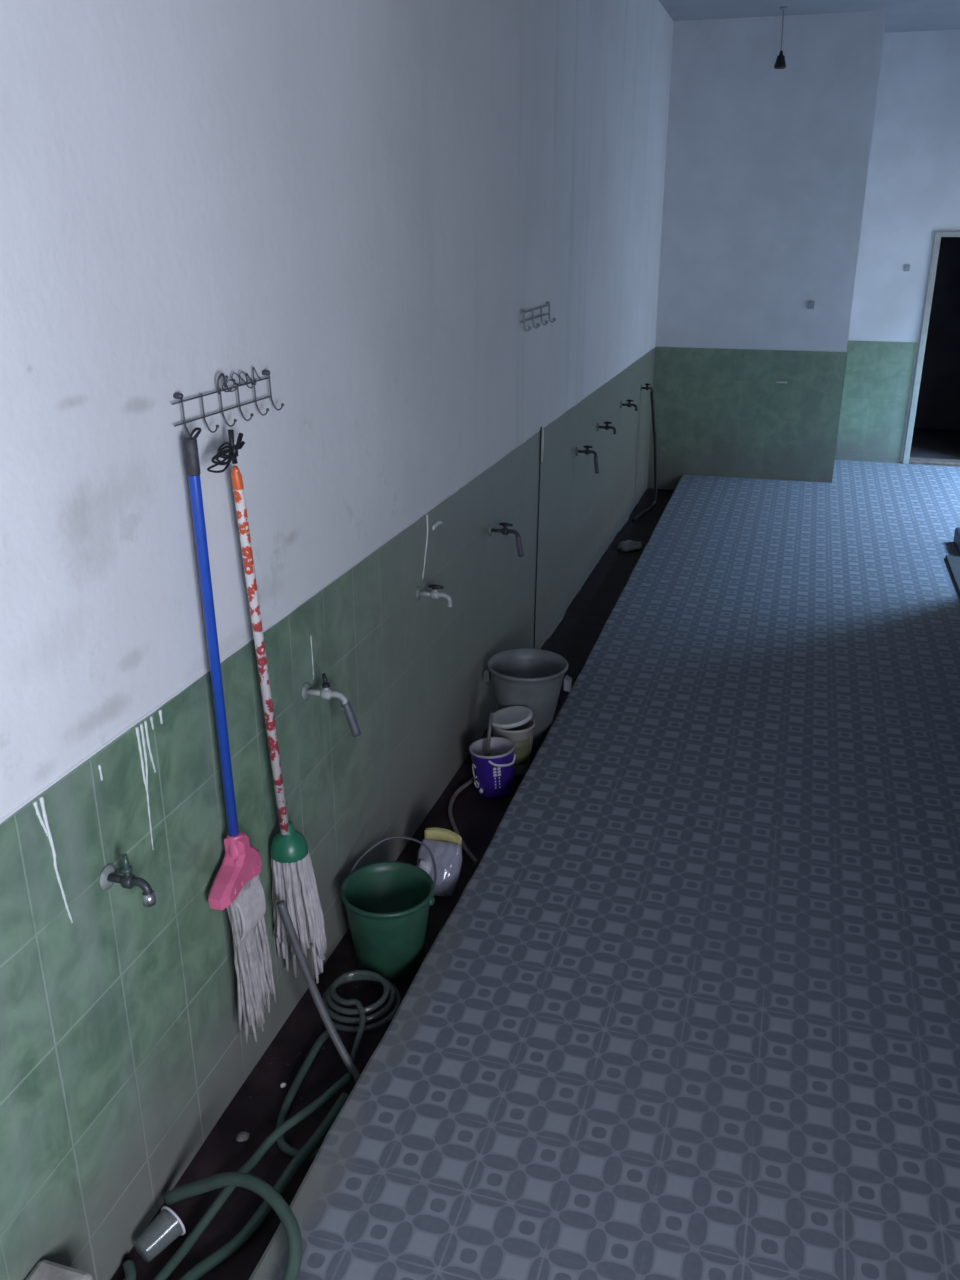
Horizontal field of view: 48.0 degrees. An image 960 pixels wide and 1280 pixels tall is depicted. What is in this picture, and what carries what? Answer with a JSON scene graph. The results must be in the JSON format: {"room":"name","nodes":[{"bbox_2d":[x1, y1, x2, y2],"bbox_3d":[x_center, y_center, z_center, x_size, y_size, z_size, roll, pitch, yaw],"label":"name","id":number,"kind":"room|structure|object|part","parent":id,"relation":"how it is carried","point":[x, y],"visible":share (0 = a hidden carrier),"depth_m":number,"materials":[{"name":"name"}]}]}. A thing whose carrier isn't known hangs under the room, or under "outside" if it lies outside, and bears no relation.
{"room":"communal washroom","nodes":[
{"label":"communal washroom","id":0,"kind":"room"},
{"bbox_2d":[0,0,673,922],"bbox_3d":[-0.147,-1.057,4.077,0.207,3.850,12.742,6,22,15],"label":"wall","id":1,"kind":"structure","parent":0,"point":[358,204],"depth_m":2.54,"materials":[{"name":"white paint"}]},
{"bbox_2d":[99,853,155,906],"bbox_3d":[-0.692,0.470,2.126,0.104,0.102,0.052,6,22,15],"label":"water tap","id":2,"kind":"object","parent":1,"relation":"attached to","point":[108,876],"visible":1,"depth_m":2.12,"materials":[{"name":"silver metal"}]},
{"bbox_3d":[-0.695,0.438,2.116,0.022,0.036,0.023,6,22,15],"label":"lever","id":3,"kind":"part","parent":2,"relation":"part of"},
{"bbox_3d":[-0.692,0.483,2.131,0.098,0.062,0.030,6,22,15],"label":"spout","id":4,"kind":"part","parent":2,"relation":"part of","materials":[{"name":"silver metal"}]},
{"bbox_2d":[172,370,283,437],"bbox_3d":[-0.553,-0.524,2.383,0.046,0.096,0.439,6,22,15],"label":"hook rack","id":5,"kind":"object","parent":1,"relation":"attached to","point":[264,372],"visible":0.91,"depth_m":2.37,"materials":[{"name":"silver metal"}]},
{"bbox_3d":[-0.561,-0.550,2.369,0.004,0.004,0.427,6,22,15],"label":"rail","id":6,"kind":"part","parent":5,"relation":"part of","materials":[{"name":"metal"}]},
{"bbox_3d":[-0.561,-0.509,2.385,0.004,0.004,0.427,6,22,15],"label":"rail","id":7,"kind":"part","parent":5,"relation":"part of","materials":[{"name":"metal"}]},
{"bbox_2d":[183,427,276,1043],"bbox_3d":[-0.576,0.288,2.466,0.067,1.538,0.199,6,22,15],"label":"mop","id":8,"kind":"object","parent":5,"relation":"hanging from","point":[237,887],"visible":1,"depth_m":2.54,"materials":[{"name":"blue plastic"}]},
{"bbox_3d":[-0.587,0.073,2.396,0.026,0.916,0.045,6,22,15],"label":"handle","id":9,"kind":"part","parent":8,"relation":"part of","materials":[{"name":"blue plastic"}]},
{"bbox_2d":[217,367,260,393],"bbox_3d":[-0.540,-0.582,2.410,0.019,0.049,0.191,6,22,15],"label":"wire curl","id":10,"kind":"object","parent":5,"relation":"on","point":[225,381],"visible":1,"depth_m":2.40,"materials":[{"name":"metal"}]},
{"bbox_2d":[207,429,326,983],"bbox_3d":[-0.508,0.250,2.623,0.139,1.521,0.293,6,22,15],"label":"mop","id":11,"kind":"object","parent":5,"relation":"hanging from","point":[293,876],"visible":0.9,"depth_m":2.78,"materials":[{"name":"white fabric"}]},
{"bbox_3d":[-0.552,-0.399,2.317,0.022,0.068,0.170,6,22,15],"label":"tied cord","id":12,"kind":"part","parent":11,"relation":"part of","materials":[{"name":"black fabric"}]},
{"bbox_3d":[-0.522,0.057,2.583,0.024,0.972,0.100,11,23,26],"label":"handle","id":13,"kind":"part","parent":11,"relation":"part of","materials":[{"name":"white plastic"}]},
{"bbox_2d":[0,348,654,1279],"bbox_3d":[-0.192,0.220,4.023,0.028,1.404,11.743,6,22,15],"label":"wall tiles","id":14,"kind":"structure","parent":1,"relation":"attached to","point":[123,1047],"depth_m":2.61,"materials":[{"name":"green tile"}]},
{"bbox_2d":[301,673,360,736],"bbox_3d":[-0.403,0.176,2.952,0.160,0.175,0.052,6,22,15],"label":"water tap","id":15,"kind":"object","parent":1,"relation":"attached to","point":[325,693],"visible":1,"depth_m":2.94,"materials":[{"name":"silver metal"}]},
{"bbox_3d":[-0.421,0.109,2.933,0.024,0.036,0.023,6,22,15],"label":"lever","id":16,"kind":"part","parent":15,"relation":"part of","materials":[{"name":"black plastic"}]},
{"bbox_3d":[-0.417,0.154,2.948,0.124,0.062,0.030,6,22,15],"label":"spout","id":17,"kind":"part","parent":15,"relation":"part of","materials":[{"name":"white plastic"}]},
{"bbox_2d":[416,584,452,606],"bbox_3d":[-0.157,-0.159,3.778,0.128,0.077,0.052,6,22,15],"label":"water tap","id":18,"kind":"object","parent":1,"relation":"attached to","point":[434,594],"visible":1,"depth_m":3.77,"materials":[{"name":"white plastic"}]},
{"bbox_3d":[-0.155,-0.152,3.780,0.124,0.062,0.030,6,22,15],"label":"spout","id":19,"kind":"part","parent":18,"relation":"part of","materials":[{"name":"white plastic"}]},
{"bbox_3d":[-0.154,-0.186,3.767,0.055,0.016,0.022,6,22,15],"label":"lever","id":20,"kind":"part","parent":18,"relation":"part of","materials":[{"name":"black plastic"}]},
{"bbox_2d":[488,523,523,556],"bbox_3d":[0.116,-0.432,4.615,0.152,0.145,0.052,6,22,15],"label":"water tap","id":21,"kind":"object","parent":1,"relation":"attached to","point":[504,531],"visible":1,"depth_m":4.60,"materials":[{"name":"silver metal"}]},
{"bbox_3d":[0.110,-0.458,4.608,0.131,0.062,0.030,6,22,15],"label":"spout","id":22,"kind":"part","parent":21,"relation":"part of","materials":[{"name":"silver metal"}]},
{"bbox_3d":[0.111,-0.492,4.594,0.058,0.016,0.022,6,22,15],"label":"lever","id":23,"kind":"part","parent":21,"relation":"part of","materials":[{"name":"silver metal"}]},
{"bbox_2d":[520,301,555,331],"bbox_3d":[0.269,-1.495,4.974,0.051,0.099,0.545,6,22,15],"label":"hook rack","id":24,"kind":"object","parent":1,"relation":"attached to","point":[548,302],"visible":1,"depth_m":4.92,"materials":[{"name":"silver metal"}]},
{"bbox_3d":[0.257,-1.487,4.971,0.008,0.008,0.528,6,22,15],"label":"rail","id":25,"kind":"part","parent":24,"relation":"part of","materials":[{"name":"metal"}]},
{"bbox_3d":[0.257,-1.522,4.957,0.008,0.008,0.528,6,22,15],"label":"rail","id":26,"kind":"part","parent":24,"relation":"part of","materials":[{"name":"metal"}]},
{"bbox_2d":[533,427,543,648],"bbox_3d":[0.300,-0.484,5.513,0.013,1.200,0.089,6,22,15],"label":"cable","id":27,"kind":"object","parent":1,"relation":"attached to","point":[541,429],"visible":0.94,"depth_m":5.43,"materials":[{"name":"white paint"}]},
{"bbox_2d":[576,445,598,473],"bbox_3d":[0.630,-1.052,6.268,0.136,0.161,0.052,6,22,15],"label":"water tap","id":28,"kind":"object","parent":1,"relation":"attached to","point":[587,451],"visible":1,"depth_m":6.25,"materials":[{"name":"grey metal"}]},
{"bbox_3d":[0.625,-1.085,6.257,0.118,0.062,0.030,6,22,15],"label":"spout","id":29,"kind":"part","parent":28,"relation":"part of","materials":[{"name":"silver metal"}]},
{"bbox_2d":[597,421,615,433],"bbox_3d":[0.806,-1.346,6.824,0.119,0.077,0.052,6,22,15],"label":"water tap","id":30,"kind":"object","parent":1,"relation":"attached to","point":[606,427],"visible":1,"depth_m":6.81,"materials":[{"name":"silver metal"}]},
{"bbox_3d":[0.808,-1.339,6.826,0.115,0.062,0.030,6,22,15],"label":"spout","id":31,"kind":"part","parent":30,"relation":"part of","materials":[{"name":"silver metal"}]},
{"bbox_2d":[620,399,637,410],"bbox_3d":[1.054,-1.658,7.599,0.120,0.077,0.052,6,22,15],"label":"water tap","id":32,"kind":"object","parent":1,"relation":"attached to","point":[628,404],"visible":1,"depth_m":7.59,"materials":[{"name":"silver metal"}]},
{"bbox_3d":[1.055,-1.651,7.601,0.116,0.062,0.030,6,22,15],"label":"spout","id":33,"kind":"part","parent":32,"relation":"part of","materials":[{"name":"metal"}]},
{"bbox_2d":[640,383,652,390],"bbox_3d":[1.313,-1.975,8.453,0.100,0.077,0.052,6,22,15],"label":"water tap","id":34,"kind":"object","parent":1,"relation":"attached to","point":[646,384],"visible":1,"depth_m":8.44,"materials":[{"name":"silver metal"}]},
{"bbox_3d":[1.315,-1.968,8.455,0.096,0.062,0.030,6,22,15],"label":"spout","id":35,"kind":"part","parent":34,"relation":"part of","materials":[{"name":"metal"}]},
{"bbox_2d":[111,488,673,1279],"bbox_3d":[-0.028,0.685,4.150,0.360,0.044,11.742,6,22,15],"label":"gutter","id":36,"kind":"object","parent":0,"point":[255,1109],"depth_m":2.93,"materials":[{"name":"black concrete"}]},
{"bbox_2d":[25,1260,92,1279],"bbox_3d":[-0.839,1.382,1.914,0.119,0.283,0.400,6,22,15],"label":"block","id":37,"kind":"object","parent":36,"relation":"on","point":[44,1269],"visible":1,"depth_m":2.02,"materials":[{"name":"white plastic"}]},
{"bbox_2d":[123,1259,136,1279],"bbox_3d":[-0.767,1.376,2.252,0.049,0.024,0.176,6,22,15],"label":"garden hose","id":38,"kind":"object","parent":36,"relation":"on","point":[129,1268],"visible":1,"depth_m":2.30,"materials":[{"name":"green rubber"}]},
{"bbox_2d":[236,1131,249,1141],"bbox_3d":[-0.589,1.231,2.670,0.033,0.013,0.034,6,22,15],"label":"crumb","id":39,"kind":"object","parent":36,"relation":"on","point":[242,1136],"visible":1,"depth_m":2.67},
{"bbox_2d":[153,1073,351,1279],"bbox_3d":[-0.553,1.265,2.504,0.065,0.050,0.793,11,24,27],"label":"garden hose","id":40,"kind":"object","parent":36,"relation":"on","point":[170,1266],"visible":0.88,"depth_m":2.54,"materials":[{"name":"green rubber"}]},
{"bbox_2d":[179,1092,348,1279],"bbox_3d":[-0.499,1.282,2.453,0.060,0.060,0.690,12,24,28],"label":"garden hose","id":41,"kind":"object","parent":36,"relation":"on","point":[227,1250],"visible":0.91,"depth_m":2.44,"materials":[{"name":"green rubber"}]},
{"bbox_2d":[276,1030,329,1158],"bbox_3d":[-0.402,1.167,2.789,0.198,0.025,0.434,6,22,15],"label":"garden hose","id":42,"kind":"object","parent":36,"relation":"on","point":[282,1144],"visible":0.65,"depth_m":2.77,"materials":[{"name":"green rubber"}]},
{"bbox_2d":[277,900,360,1082],"bbox_3d":[-0.411,0.913,2.792,0.231,0.497,0.029,10,23,24],"label":"pipe","id":43,"kind":"object","parent":36,"relation":"on","point":[281,905],"visible":1,"depth_m":2.80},
{"bbox_2d":[322,970,401,1061],"bbox_3d":[-0.358,1.046,3.040,0.235,0.086,0.324,6,22,15],"label":"coil","id":44,"kind":"object","parent":36,"relation":"on","point":[389,987],"visible":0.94,"depth_m":3.03,"materials":[{"name":"grey"}]},
{"bbox_2d":[340,836,436,981],"bbox_3d":[-0.271,0.825,3.269,0.296,0.339,0.323,6,22,15],"label":"bucket","id":45,"kind":"object","parent":36,"relation":"on","point":[387,904],"visible":0.97,"depth_m":3.22,"materials":[{"name":"green plastic"}]},
{"bbox_3d":[-0.251,0.686,3.287,0.288,0.092,0.183,6,22,15],"label":"handle","id":46,"kind":"part","parent":45,"relation":"part of","materials":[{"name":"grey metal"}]},
{"bbox_2d":[416,828,461,896],"bbox_3d":[-0.141,0.753,3.648,0.161,0.203,0.120,6,22,15],"label":"packet","id":47,"kind":"object","parent":36,"relation":"on","point":[445,845],"visible":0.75,"depth_m":3.63,"materials":[{"name":"grey plastic"}]},
{"bbox_2d":[448,777,477,863],"bbox_3d":[-0.062,0.672,4.144,0.128,0.026,0.681,0,21,1],"label":"hose","id":48,"kind":"object","parent":36,"relation":"on","point":[471,856],"visible":0.83,"depth_m":4.11,"materials":[{"name":"rubber"}]},
{"bbox_2d":[469,737,515,797],"bbox_3d":[0.048,0.513,4.315,0.181,0.203,0.187,-4,21,-9],"label":"pail","id":49,"kind":"object","parent":36,"relation":"on","point":[493,774],"visible":0.99,"depth_m":4.26,"materials":[{"name":"plastic"}]},
{"bbox_2d":[485,712,492,755],"bbox_3d":[0.021,0.431,4.282,0.056,0.307,0.044,6,22,15],"label":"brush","id":50,"kind":"object","parent":49,"relation":"in","point":[487,752],"visible":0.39,"depth_m":4.26,"materials":[{"name":"grey plastic"}]},
{"bbox_3d":[0.095,0.478,4.234,0.133,0.037,0.037,-14,25,-32],"label":"handle","id":51,"kind":"part","parent":49,"relation":"part of","materials":[{"name":"white plastic"}]},
{"bbox_2d":[492,706,534,775],"bbox_3d":[0.134,0.417,4.497,0.190,0.260,0.182,6,22,15],"label":"pail","id":52,"kind":"object","parent":36,"relation":"on","point":[516,724],"visible":0.79,"depth_m":4.44,"materials":[{"name":"beige plastic"}]},
{"bbox_3d":[0.128,0.319,4.461,0.180,0.016,0.180,-5,22,19],"label":"lid","id":53,"kind":"part","parent":52,"relation":"part of","materials":[{"name":"white plastic"}]},
{"bbox_3d":[0.174,0.463,4.439,0.074,0.115,0.014,-11,23,-26],"label":"label panel","id":54,"kind":"part","parent":52,"relation":"part of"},
{"bbox_2d":[484,648,571,752],"bbox_3d":[0.204,0.280,4.690,0.350,0.388,0.350,-19,28,-41],"label":"bucket","id":55,"kind":"object","parent":36,"relation":"on","point":[531,678],"visible":0.77,"depth_m":4.61,"materials":[{"name":"grey plastic"}]},
{"bbox_2d":[617,540,642,551],"bbox_3d":[1.067,-0.667,7.690,0.178,0.049,0.266,6,22,15],"label":"lump","id":56,"kind":"object","parent":36,"relation":"on","point":[629,545],"visible":1,"depth_m":7.65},
{"bbox_2d":[632,391,657,521],"bbox_3d":[1.271,-1.433,8.392,0.105,0.929,0.527,10,23,25],"label":"hose","id":57,"kind":"object","parent":36,"relation":"on","point":[651,506],"visible":1,"depth_m":8.55,"materials":[{"name":"rubber"}]},
{"bbox_2d":[249,460,959,1279],"bbox_3d":[2.458,0.776,4.044,4.606,0.350,12.900,6,22,15],"label":"floor","id":58,"kind":"structure","parent":0,"point":[689,1009],"depth_m":3.15,"materials":[{"name":"tile"}]},
{"bbox_2d":[164,1172,301,1279],"bbox_3d":[-0.489,1.278,2.238,0.221,0.171,0.594,-11,24,-26],"label":"garden hose","id":59,"kind":"object","parent":58,"relation":"on","point":[255,1184],"visible":1,"depth_m":2.30,"materials":[{"name":"green rubber"}]},
{"bbox_2d":[945,555,959,594],"bbox_3d":[2.964,-0.317,6.375,0.275,0.020,1.213,6,22,15],"label":"floor mat","id":60,"kind":"object","parent":58,"relation":"on","point":[953,562],"visible":1,"depth_m":6.69,"materials":[{"name":"grey fabric"}]},
{"bbox_2d":[953,527,959,554],"bbox_3d":[3.240,-0.639,7.101,0.175,0.100,0.410,6,22,15],"label":"plastic crate","id":61,"kind":"object","parent":58,"relation":"on","point":[956,539],"visible":1,"depth_m":7.15,"materials":[{"name":"blue plastic"}]},
{"bbox_2d":[655,10,959,462],"bbox_3d":[3.192,-2.928,8.947,3.650,3.850,1.158,6,22,15],"label":"wall","id":62,"kind":"structure","parent":0,"point":[818,178],"depth_m":8.53,"materials":[{"name":"white paint"}]},
{"bbox_2d":[647,341,916,489],"bbox_3d":[2.707,-1.800,9.205,2.336,1.357,0.849,-6,22,-16],"label":"wall tiles","id":63,"kind":"structure","parent":62,"relation":"attached to","point":[719,412],"depth_m":9.07,"materials":[{"name":"green tile"}]},
{"bbox_2d":[807,301,814,308],"bbox_3d":[2.632,-2.665,8.572,0.050,0.060,0.012,6,22,15],"label":"wall box","id":64,"kind":"object","parent":62,"relation":"attached to","point":[810,303],"visible":1,"depth_m":8.57,"materials":[{"name":"white plastic"}]},
{"bbox_2d":[904,264,909,270],"bbox_3d":[3.639,-3.172,9.184,0.045,0.055,0.012,6,22,15],"label":"wall box","id":65,"kind":"object","parent":62,"relation":"attached to","point":[906,266],"visible":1,"depth_m":9.18,"materials":[{"name":"white plastic"}]},
{"bbox_2d":[903,231,959,463],"bbox_3d":[4.289,-2.484,9.310,0.950,1.959,0.170,6,22,15],"label":"door frame","id":66,"kind":"structure","parent":62,"relation":"in","point":[937,239],"depth_m":9.31,"materials":[{"name":"beige paint"}]},
{"bbox_2d":[909,457,959,466],"bbox_3d":[4.296,-1.580,9.683,0.850,0.045,0.200,6,22,15],"label":"threshold","id":67,"kind":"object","parent":62,"relation":"attached to","point":[912,460],"depth_m":9.68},
{"bbox_2d":[659,0,959,32],"bbox_3d":[1.505,-2.736,2.912,3.650,0.120,13.050,6,22,15],"label":"ceiling","id":68,"kind":"structure","parent":0,"point":[902,15],"depth_m":7.77,"materials":[{"name":"white paint"}]},
{"bbox_2d":[774,6,787,68],"bbox_3d":[2.166,-4.309,7.713,0.086,0.388,0.086,6,22,15],"label":"holder","id":69,"kind":"object","parent":68,"relation":"hanging from","point":[780,63],"visible":1,"depth_m":7.74,"materials":[{"name":"metal"}]},
{"bbox_2d":[774,51,785,68],"bbox_3d":[2.166,-4.180,7.762,0.086,0.113,0.086,6,22,15],"label":"socket","id":70,"kind":"object","parent":69,"relation":"attached to","point":[780,63],"depth_m":7.74,"materials":[{"name":"black plastic"}]},
{"bbox_2d":[910,237,959,459],"bbox_3d":[4.616,-3.102,10.165,1.700,2.700,1.950,6,22,15],"label":"doorway","id":71,"kind":"structure","parent":0,"point":[936,431],"depth_m":11.10,"materials":[{"name":"black"}]}
]}

